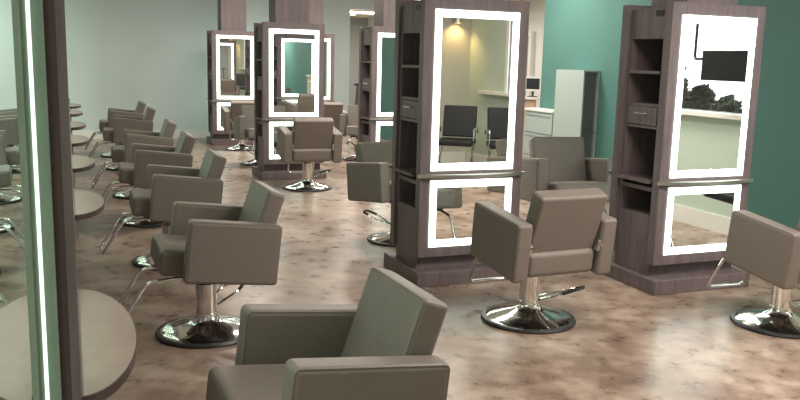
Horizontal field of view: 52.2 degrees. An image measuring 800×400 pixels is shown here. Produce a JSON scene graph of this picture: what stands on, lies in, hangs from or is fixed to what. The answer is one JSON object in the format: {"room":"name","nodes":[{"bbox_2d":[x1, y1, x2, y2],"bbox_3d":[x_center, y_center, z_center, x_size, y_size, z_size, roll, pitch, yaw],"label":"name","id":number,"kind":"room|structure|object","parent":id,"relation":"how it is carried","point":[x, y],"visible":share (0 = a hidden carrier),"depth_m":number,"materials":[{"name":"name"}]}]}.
{"room":"salon","nodes":[
{"label":"salon","id":0,"kind":"room"},
{"bbox_2d":[0,0,373,130],"bbox_3d":[-5.443,-2.681,15.100,10.500,3.100,0.120,-2,11,-22],"label":"wall","id":1,"kind":"structure","parent":0,"point":[121,53],"depth_m":15.31,"materials":[{"name":"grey paint"}]},
{"bbox_2d":[72,130,347,138],"bbox_3d":[-5.699,-1.211,15.186,9.970,0.160,0.020,-2,11,-22],"label":"baseboard","id":2,"kind":"structure","parent":1,"relation":"attached to","point":[196,133],"depth_m":15.73,"materials":[{"name":"white paint"}]},
{"bbox_2d":[349,17,367,104],"bbox_3d":[-1.647,-3.200,20.153,1.730,2.600,0.100,-2,11,-22],"label":"wall","id":3,"kind":"structure","parent":0,"point":[355,23],"depth_m":20.24,"materials":[{"name":"grey paint"}]},
{"bbox_2d":[0,136,799,399],"bbox_3d":[-2.343,0.065,9.022,11.730,0.100,21.000,-2,11,-22],"label":"floor","id":4,"kind":"structure","parent":0,"point":[625,342],"depth_m":5.33,"materials":[{"name":"concrete"}]},
{"bbox_2d":[0,292,9,305],"bbox_3d":[-2.455,0.410,4.168,0.924,0.859,0.672,-3,11,-23],"label":"chair","id":5,"kind":"object","parent":4,"relation":"on","point":[4,300],"visible":0.03,"depth_m":4.48,"materials":[{"name":"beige metal"}]},
{"bbox_2d":[0,108,18,146],"bbox_3d":[-5.745,-1.062,12.251,0.924,0.859,0.672,-3,11,-23],"label":"chair","id":6,"kind":"object","parent":4,"relation":"on","point":[5,112],"visible":0.02,"depth_m":11.90,"materials":[{"name":"beige leather"}]},
{"bbox_2d":[0,115,20,173],"bbox_3d":[-5.187,-0.813,10.881,0.924,0.859,0.672,-3,11,-23],"label":"chair","id":7,"kind":"object","parent":4,"relation":"on","point":[9,123],"visible":0.25,"depth_m":10.58,"materials":[{"name":"beige leather"}]},
{"bbox_2d":[0,130,21,204],"bbox_3d":[-4.302,-0.417,8.707,0.924,0.859,0.672,-3,11,-23],"label":"chair","id":8,"kind":"object","parent":4,"relation":"on","point":[10,156],"visible":0.68,"depth_m":8.58,"materials":[{"name":"beige leather"}]},
{"bbox_2d":[0,165,21,233],"bbox_3d":[-3.719,-0.156,7.273,0.924,0.859,0.672,-3,11,-23],"label":"chair","id":9,"kind":"object","parent":4,"relation":"on","point":[6,176],"visible":0.66,"depth_m":7.22,"materials":[{"name":"beige leather"}]},
{"bbox_2d":[0,217,24,273],"bbox_3d":[-3.113,0.115,5.784,0.924,0.859,0.672,-3,11,-23],"label":"chair","id":10,"kind":"object","parent":4,"relation":"on","point":[9,230],"visible":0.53,"depth_m":5.83,"materials":[{"name":"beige metal"}]},
{"bbox_2d":[11,0,81,399],"bbox_3d":[-3.273,-1.214,7.913,0.110,2.750,13.308,-2,11,-22],"label":"mirror","id":11,"kind":"object","parent":4,"relation":"on","point":[39,27],"visible":0.99,"depth_m":1.86,"materials":[{"name":"brown wood"}]},
{"bbox_2d":[0,295,32,399],"bbox_3d":[-1.127,0.480,2.355,0.160,0.161,0.974,-2,11,-22],"label":"ledge","id":12,"kind":"object","parent":11,"relation":"attached to","point":[15,358],"visible":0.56,"depth_m":2.24,"materials":[{"name":"laminate"}]},
{"bbox_2d":[25,0,49,399],"bbox_3d":[-0.820,-0.107,1.834,0.008,2.730,0.004,-2,11,-22],"label":"light","id":13,"kind":"object","parent":11,"relation":"attached to","point":[34,130],"depth_m":1.85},
{"bbox_2d":[70,103,80,109],"bbox_3d":[-5.062,-1.404,12.739,0.160,0.161,0.860,-2,11,-22],"label":"ledge","id":14,"kind":"object","parent":11,"relation":"attached to","point":[72,105],"visible":0.94,"depth_m":12.54,"materials":[{"name":"laminate"}]},
{"bbox_2d":[70,110,82,120],"bbox_3d":[-4.449,-1.129,11.232,0.160,0.161,0.860,-2,11,-22],"label":"ledge","id":15,"kind":"object","parent":11,"relation":"attached to","point":[73,113],"visible":0.98,"depth_m":10.98,"materials":[{"name":"laminate"}]},
{"bbox_2d":[71,121,85,134],"bbox_3d":[-3.687,-0.788,9.360,0.160,0.161,0.860,-2,11,-22],"label":"ledge","id":16,"kind":"object","parent":11,"relation":"attached to","point":[74,125],"visible":0.93,"depth_m":9.17,"materials":[{"name":"laminate"}]},
{"bbox_2d":[71,135,88,154],"bbox_3d":[-3.055,-0.506,7.807,0.160,0.161,0.860,-2,11,-22],"label":"ledge","id":17,"kind":"object","parent":11,"relation":"attached to","point":[76,140],"visible":0.92,"depth_m":7.63,"materials":[{"name":"laminate"}]},
{"bbox_2d":[72,155,94,186],"bbox_3d":[-2.412,-0.218,6.227,0.160,0.161,0.860,-2,11,-22],"label":"ledge","id":18,"kind":"object","parent":11,"relation":"attached to","point":[80,163],"visible":0.93,"depth_m":6.06,"materials":[{"name":"laminate"}]},
{"bbox_2d":[73,189,104,238],"bbox_3d":[-1.742,0.081,4.583,0.160,0.161,0.860,-2,11,-22],"label":"ledge","id":19,"kind":"object","parent":11,"relation":"attached to","point":[87,204],"visible":0.95,"depth_m":4.44,"materials":[{"name":"laminate"}]},
{"bbox_2d":[77,289,136,399],"bbox_3d":[-0.876,0.469,2.455,0.160,0.161,0.974,-2,11,-22],"label":"ledge","id":20,"kind":"object","parent":11,"relation":"attached to","point":[107,331],"visible":0.98,"depth_m":2.33,"materials":[{"name":"laminate"}]},
{"bbox_2d":[84,100,145,157],"bbox_3d":[-4.454,-1.118,12.766,0.924,0.859,0.672,-2,10,-21],"label":"chair","id":21,"kind":"object","parent":4,"relation":"on","point":[138,112],"visible":0.36,"depth_m":12.56,"materials":[{"name":"grey leather"}]},
{"bbox_2d":[88,106,155,170],"bbox_3d":[-3.896,-0.869,11.396,0.924,0.859,0.672,-2,10,-21],"label":"chair","id":22,"kind":"object","parent":4,"relation":"on","point":[114,134],"visible":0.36,"depth_m":11.14,"materials":[{"name":"grey leather"}]},
{"bbox_2d":[91,119,176,199],"bbox_3d":[-3.011,-0.473,9.222,0.924,0.859,0.672,-2,10,-21],"label":"chair","id":23,"kind":"object","parent":4,"relation":"on","point":[119,153],"visible":0.44,"depth_m":9.00,"materials":[{"name":"grey leather"}]},
{"bbox_2d":[102,131,195,227],"bbox_3d":[-2.437,-0.211,7.785,0.924,0.859,0.672,-2,10,-21],"label":"chair","id":24,"kind":"object","parent":4,"relation":"on","point":[133,173],"visible":0.51,"depth_m":7.56,"materials":[{"name":"grey leather"}]},
{"bbox_2d":[100,149,226,270],"bbox_3d":[-1.831,0.060,6.296,0.924,0.859,0.672,-2,10,-21],"label":"chair","id":25,"kind":"object","parent":4,"relation":"on","point":[165,185],"visible":0.56,"depth_m":6.06,"materials":[{"name":"grey leather"}]},
{"bbox_2d":[119,180,284,348],"bbox_3d":[-1.167,0.352,4.691,0.924,0.859,0.672,-3,11,-23],"label":"chair","id":26,"kind":"object","parent":4,"relation":"on","point":[207,245],"visible":0.91,"depth_m":4.51,"materials":[{"name":"grey leather"}]},
{"bbox_2d":[206,0,253,145],"bbox_3d":[-3.046,-2.573,14.830,0.870,3.098,0.730,-2,11,-22],"label":"tower","id":27,"kind":"object","parent":4,"relation":"on","point":[230,48],"visible":0.71,"depth_m":14.60,"materials":[{"name":"brown wood"}]},
{"bbox_2d":[209,32,233,138],"bbox_3d":[-3.058,-2.084,14.914,0.770,1.895,0.400,-2,11,-22],"label":"shelf","id":28,"kind":"object","parent":27,"relation":"attached to","point":[212,136],"depth_m":14.84,"materials":[{"name":"brown wood"}]},
{"bbox_2d":[220,106,229,126],"bbox_3d":[-2.969,-1.512,14.752,0.556,0.380,0.004,-2,11,-22],"label":"mirror","id":29,"kind":"object","parent":27,"relation":"attached to","point":[220,106],"depth_m":14.66,"materials":[{"name":"silver metal"}]},
{"bbox_2d":[219,38,250,95],"bbox_3d":[-2.947,-2.371,14.604,0.556,1.016,0.004,-2,11,-22],"label":"mirror","id":30,"kind":"object","parent":27,"relation":"attached to","point":[234,53],"depth_m":14.60,"materials":[{"name":"silver metal"}]},
{"bbox_2d":[221,100,253,150],"bbox_3d":[-2.743,-1.311,14.137,0.672,0.859,0.924,-2,10,-18],"label":"chair","id":31,"kind":"object","parent":4,"relation":"on","point":[227,116],"visible":0.49,"depth_m":13.70,"materials":[{"name":"grey leather"}]},
{"bbox_2d":[234,105,256,165],"bbox_3d":[-2.079,-0.957,12.174,0.672,0.859,0.924,-2,10,-20],"label":"chair","id":32,"kind":"object","parent":4,"relation":"on","point":[243,124],"visible":0.44,"depth_m":12.14,"materials":[{"name":"grey leather"}]},
{"bbox_2d":[252,0,326,180],"bbox_3d":[-1.478,-1.851,10.859,0.870,3.098,0.730,-2,11,-22],"label":"tower","id":33,"kind":"object","parent":4,"relation":"on","point":[289,51],"visible":0.89,"depth_m":10.65,"materials":[{"name":"brown wood"}]},
{"bbox_2d":[273,126,292,154],"bbox_3d":[-1.401,-0.789,10.780,0.556,0.380,0.004,-2,11,-22],"label":"mirror","id":34,"kind":"object","parent":33,"relation":"attached to","point":[290,128],"depth_m":10.69,"materials":[{"name":"silver metal"}]},
{"bbox_2d":[257,25,319,170],"bbox_3d":[-1.490,-1.362,10.943,0.770,1.895,0.400,-2,11,-22],"label":"shelf","id":35,"kind":"object","parent":33,"relation":"attached to","point":[278,167],"depth_m":10.89,"materials":[{"name":"brown wood"}]},
{"bbox_2d":[273,33,314,112],"bbox_3d":[-1.379,-1.649,10.633,0.556,1.016,0.004,-2,11,-22],"label":"mirror","id":36,"kind":"object","parent":33,"relation":"attached to","point":[293,53],"depth_m":10.63,"materials":[{"name":"clear mirror"}]},
{"bbox_2d":[277,117,341,191],"bbox_3d":[-1.153,-0.598,10.099,0.706,0.902,0.970,-2,10,-17],"label":"chair","id":37,"kind":"object","parent":4,"relation":"on","point":[312,139],"visible":1,"depth_m":9.72,"materials":[{"name":"grey leather"}]},
{"bbox_2d":[309,0,334,101],"bbox_3d":[-1.712,-2.630,15.358,0.870,3.098,0.730,-2,11,-22],"label":"tower","id":38,"kind":"object","parent":4,"relation":"on","point":[316,7],"visible":0.27,"depth_m":15.19,"materials":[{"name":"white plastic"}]},
{"bbox_2d":[324,42,327,96],"bbox_3d":[-1.612,-2.427,15.131,0.556,1.016,0.004,-2,11,-22],"label":"mirror","id":39,"kind":"object","parent":38,"relation":"attached to","point":[326,43],"depth_m":15.23,"materials":[{"name":"silver metal"}]},
{"bbox_2d":[206,267,449,399],"bbox_3d":[-0.363,0.716,2.691,0.924,0.859,0.672,-3,11,-24],"label":"chair","id":40,"kind":"object","parent":4,"relation":"on","point":[379,347],"visible":1,"depth_m":2.67,"materials":[{"name":"beige leather"}]},
{"bbox_2d":[324,102,346,129],"bbox_3d":[-1.333,-1.308,14.328,0.672,0.859,0.924,-2,10,-19],"label":"chair","id":41,"kind":"object","parent":4,"relation":"on","point":[333,110],"visible":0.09,"depth_m":13.91,"materials":[{"name":"grey leather"}]},
{"bbox_2d":[339,105,357,161],"bbox_3d":[-0.628,-1.065,13.022,0.672,0.859,0.924,1,10,-2],"label":"chair","id":42,"kind":"object","parent":4,"relation":"on","point":[348,124],"visible":0.52,"depth_m":12.91,"materials":[{"name":"grey leather"}]},
{"bbox_2d":[354,83,357,104],"bbox_3d":[-0.910,-2.244,19.368,0.410,1.021,0.409,-2,11,-22],"label":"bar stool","id":43,"kind":"object","parent":4,"relation":"on","point":[356,84],"visible":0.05,"depth_m":19.36,"materials":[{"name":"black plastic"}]},
{"bbox_2d":[346,141,395,246],"bbox_3d":[0.032,-0.056,7.243,0.672,0.859,0.924,-6,12,-38],"label":"chair","id":44,"kind":"object","parent":4,"relation":"on","point":[369,178],"visible":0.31,"depth_m":7.20,"materials":[{"name":"grey leather"}]},
{"bbox_2d":[356,0,395,142],"bbox_3d":[-0.100,-1.911,11.409,0.870,3.098,0.730,-2,11,-22],"label":"tower","id":45,"kind":"object","parent":4,"relation":"on","point":[376,42],"visible":0.38,"depth_m":11.15,"materials":[{"name":"brown wood"}]},
{"bbox_2d":[361,29,370,141],"bbox_3d":[-0.112,-1.422,11.493,0.770,1.895,0.400,-2,11,-22],"label":"shelf","id":46,"kind":"object","parent":45,"relation":"attached to","point":[365,33],"depth_m":11.44,"materials":[{"name":"brown wood"}]},
{"bbox_2d":[380,125,392,140],"bbox_3d":[-0.023,-0.849,11.330,0.556,0.380,0.004,-2,11,-22],"label":"mirror","id":47,"kind":"object","parent":45,"relation":"attached to","point":[386,131],"depth_m":11.25,"materials":[{"name":"silver metal"}]},
{"bbox_2d":[380,37,394,112],"bbox_3d":[-0.001,-1.708,11.183,0.556,1.016,0.004,-2,11,-22],"label":"mirror","id":48,"kind":"object","parent":45,"relation":"attached to","point":[387,44],"depth_m":11.11,"materials":[{"name":"clear mirror"}]},
{"bbox_2d":[384,0,529,287],"bbox_3d":[0.437,-0.973,6.028,0.870,3.098,0.730,-2,11,-22],"label":"tower","id":49,"kind":"object","parent":4,"relation":"on","point":[460,66],"visible":0.92,"depth_m":5.86,"materials":[{"name":"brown wood"}]},
{"bbox_2d":[394,168,415,176],"bbox_3d":[0.210,-0.211,6.074,0.410,0.020,0.338,-2,11,-22],"label":"shelf","id":50,"kind":"object","parent":49,"relation":"attached to","point":[411,172],"depth_m":6.03,"materials":[{"name":"brown wood"}]},
{"bbox_2d":[401,64,418,67],"bbox_3d":[0.244,-0.972,5.950,0.377,0.022,0.338,-2,11,-22],"label":"shelf","id":51,"kind":"object","parent":49,"relation":"attached to","point":[402,65],"depth_m":5.93,"materials":[{"name":"grey wood"}]},
{"bbox_2d":[396,2,482,267],"bbox_3d":[0.425,-0.484,6.112,0.770,1.895,0.400,-2,11,-22],"label":"shelf","id":52,"kind":"object","parent":49,"relation":"attached to","point":[409,14],"depth_m":6.07,"materials":[{"name":"brown wood"}]},
{"bbox_2d":[435,185,504,239],"bbox_3d":[0.515,0.089,5.950,0.556,0.380,0.004,-2,11,-22],"label":"mirror","id":53,"kind":"object","parent":49,"relation":"attached to","point":[454,204],"depth_m":5.91,"materials":[{"name":"silver metal"}]},
{"bbox_2d":[438,17,512,163],"bbox_3d":[0.536,-0.770,5.802,0.556,1.016,0.004,-2,11,-22],"label":"mirror","id":54,"kind":"object","parent":49,"relation":"attached to","point":[475,54],"depth_m":5.80,"materials":[{"name":"clear mirror"}]},
{"bbox_2d":[522,96,539,156],"bbox_3d":[1.917,-1.052,12.578,0.640,1.110,1.440,-2,11,-22],"label":"reception desk","id":55,"kind":"object","parent":4,"relation":"on","point":[530,102],"visible":0.14,"depth_m":11.87,"materials":[{"name":"beige wood"}]},
{"bbox_2d":[525,76,540,96],"bbox_3d":[1.953,-1.666,11.988,0.260,0.300,0.100,5,10,18],"label":"computer monitor","id":56,"kind":"object","parent":55,"relation":"on","point":[533,83],"visible":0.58,"depth_m":11.97,"materials":[{"name":"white plastic"}]},
{"bbox_2d":[523,108,553,157],"bbox_3d":[1.897,-0.690,10.764,0.240,1.010,0.720,-2,11,-22],"label":"base cabinet","id":57,"kind":"object","parent":4,"relation":"on","point":[538,121],"visible":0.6,"depth_m":10.70,"materials":[{"name":"grey laminate"}]},
{"bbox_2d":[467,188,616,334],"bbox_3d":[0.802,0.311,5.147,0.692,0.885,0.952,-3,11,-24],"label":"chair","id":58,"kind":"object","parent":4,"relation":"on","point":[566,231],"visible":1,"depth_m":4.81,"materials":[{"name":"beige leather"}]},
{"bbox_2d":[520,137,612,214],"bbox_3d":[1.500,-0.040,7.114,0.739,0.945,1.017,0,10,-10],"label":"chair","id":59,"kind":"object","parent":4,"relation":"on","point":[554,163],"visible":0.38,"depth_m":7.36,"materials":[{"name":"beige leather"}]},
{"bbox_2d":[553,69,599,157],"bbox_3d":[2.157,-0.835,10.109,0.230,1.530,0.600,-2,11,-22],"label":"cabinet","id":60,"kind":"object","parent":4,"relation":"on","point":[576,91],"visible":0.66,"depth_m":9.89,"materials":[{"name":"grey laminate"}]},
{"bbox_2d":[603,0,765,295],"bbox_3d":[2.108,-0.921,5.973,0.870,3.098,0.730,-2,11,-22],"label":"tower","id":61,"kind":"object","parent":4,"relation":"on","point":[689,75],"visible":0.95,"depth_m":5.83,"materials":[{"name":"brown wood"}]},
{"bbox_2d":[618,174,652,183],"bbox_3d":[1.880,-0.159,6.019,0.410,0.020,0.338,-2,11,-22],"label":"shelf","id":62,"kind":"object","parent":61,"relation":"attached to","point":[643,178],"depth_m":6.01,"materials":[{"name":"brown wood"}]},
{"bbox_2d":[629,70,660,73],"bbox_3d":[1.915,-0.920,5.895,0.377,0.022,0.338,-2,11,-22],"label":"shelf","id":63,"kind":"object","parent":61,"relation":"attached to","point":[630,71],"depth_m":5.87,"materials":[{"name":"brown wood"}]},
{"bbox_2d":[656,10,663,15],"bbox_3d":[1.803,-1.296,5.655,0.006,0.040,0.080,-2,11,-22],"label":"power outlet","id":64,"kind":"object","parent":61,"relation":"attached to","point":[658,12],"depth_m":5.65,"materials":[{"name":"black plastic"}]},
{"bbox_2d":[614,7,730,275],"bbox_3d":[2.096,-0.432,6.057,0.770,1.895,0.400,-2,11,-22],"label":"shelf","id":65,"kind":"object","parent":61,"relation":"attached to","point":[646,27],"depth_m":6.03,"materials":[{"name":"brown wood"}]},
{"bbox_2d":[670,192,734,247],"bbox_3d":[2.186,0.141,5.895,0.556,0.380,0.004,-2,11,-22],"label":"mirror","id":66,"kind":"object","parent":61,"relation":"attached to","point":[697,219],"depth_m":5.89,"materials":[{"name":"silver metal"}]},
{"bbox_2d":[676,23,750,170],"bbox_3d":[2.207,-0.718,5.747,0.556,1.016,0.004,-2,11,-22],"label":"mirror","id":67,"kind":"object","parent":61,"relation":"attached to","point":[715,70],"depth_m":5.74,"materials":[{"name":"silver metal"}]},
{"bbox_2d":[706,210,799,338],"bbox_3d":[2.404,0.360,5.171,0.672,0.859,0.924,-2,10,-20],"label":"chair","id":68,"kind":"object","parent":4,"relation":"on","point":[764,248],"visible":1,"depth_m":4.97,"materials":[{"name":"beige leather"}]},
{"bbox_2d":[350,0,524,17],"bbox_3d":[0.357,-3.909,15.419,1.660,0.500,10.000,-2,11,-22],"label":"ceiling","id":69,"kind":"structure","parent":0,"point":[358,15],"depth_m":18.86,"materials":[{"name":"beige paint"}]},
{"bbox_2d":[350,10,373,13],"bbox_3d":[-0.709,-4.021,17.483,1.240,0.029,0.640,-2,11,-22],"label":"recessed light","id":70,"kind":"object","parent":69,"relation":"in","point":[351,11],"visible":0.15,"depth_m":17.34,"materials":[{"name":"white paint"}]},
{"bbox_2d":[368,0,544,107],"bbox_3d":[0.639,-2.386,15.756,1.010,2.600,10.100,-2,11,-22],"label":"wall","id":71,"kind":"structure","parent":0,"point":[537,7],"depth_m":12.97,"materials":[{"name":"white paint"}]},
{"bbox_2d":[525,37,528,95],"bbox_3d":[1.893,-1.708,13.708,0.046,2.020,1.000,-2,11,-22],"label":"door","id":72,"kind":"structure","parent":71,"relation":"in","point":[528,37],"depth_m":13.17,"materials":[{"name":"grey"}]},
{"bbox_2d":[526,31,534,95],"bbox_3d":[1.885,-1.748,13.698,0.067,2.100,1.160,-2,11,-22],"label":"trim","id":73,"kind":"structure","parent":71,"relation":"attached to","point":[531,34],"depth_m":13.07,"materials":[{"name":"white paint"}]},
{"bbox_2d":[540,0,799,228],"bbox_3d":[2.862,-1.383,8.769,0.120,3.100,4.850,-2,11,-22],"label":"wall","id":74,"kind":"structure","parent":0,"point":[578,34],"depth_m":7.55,"materials":[{"name":"paint"}]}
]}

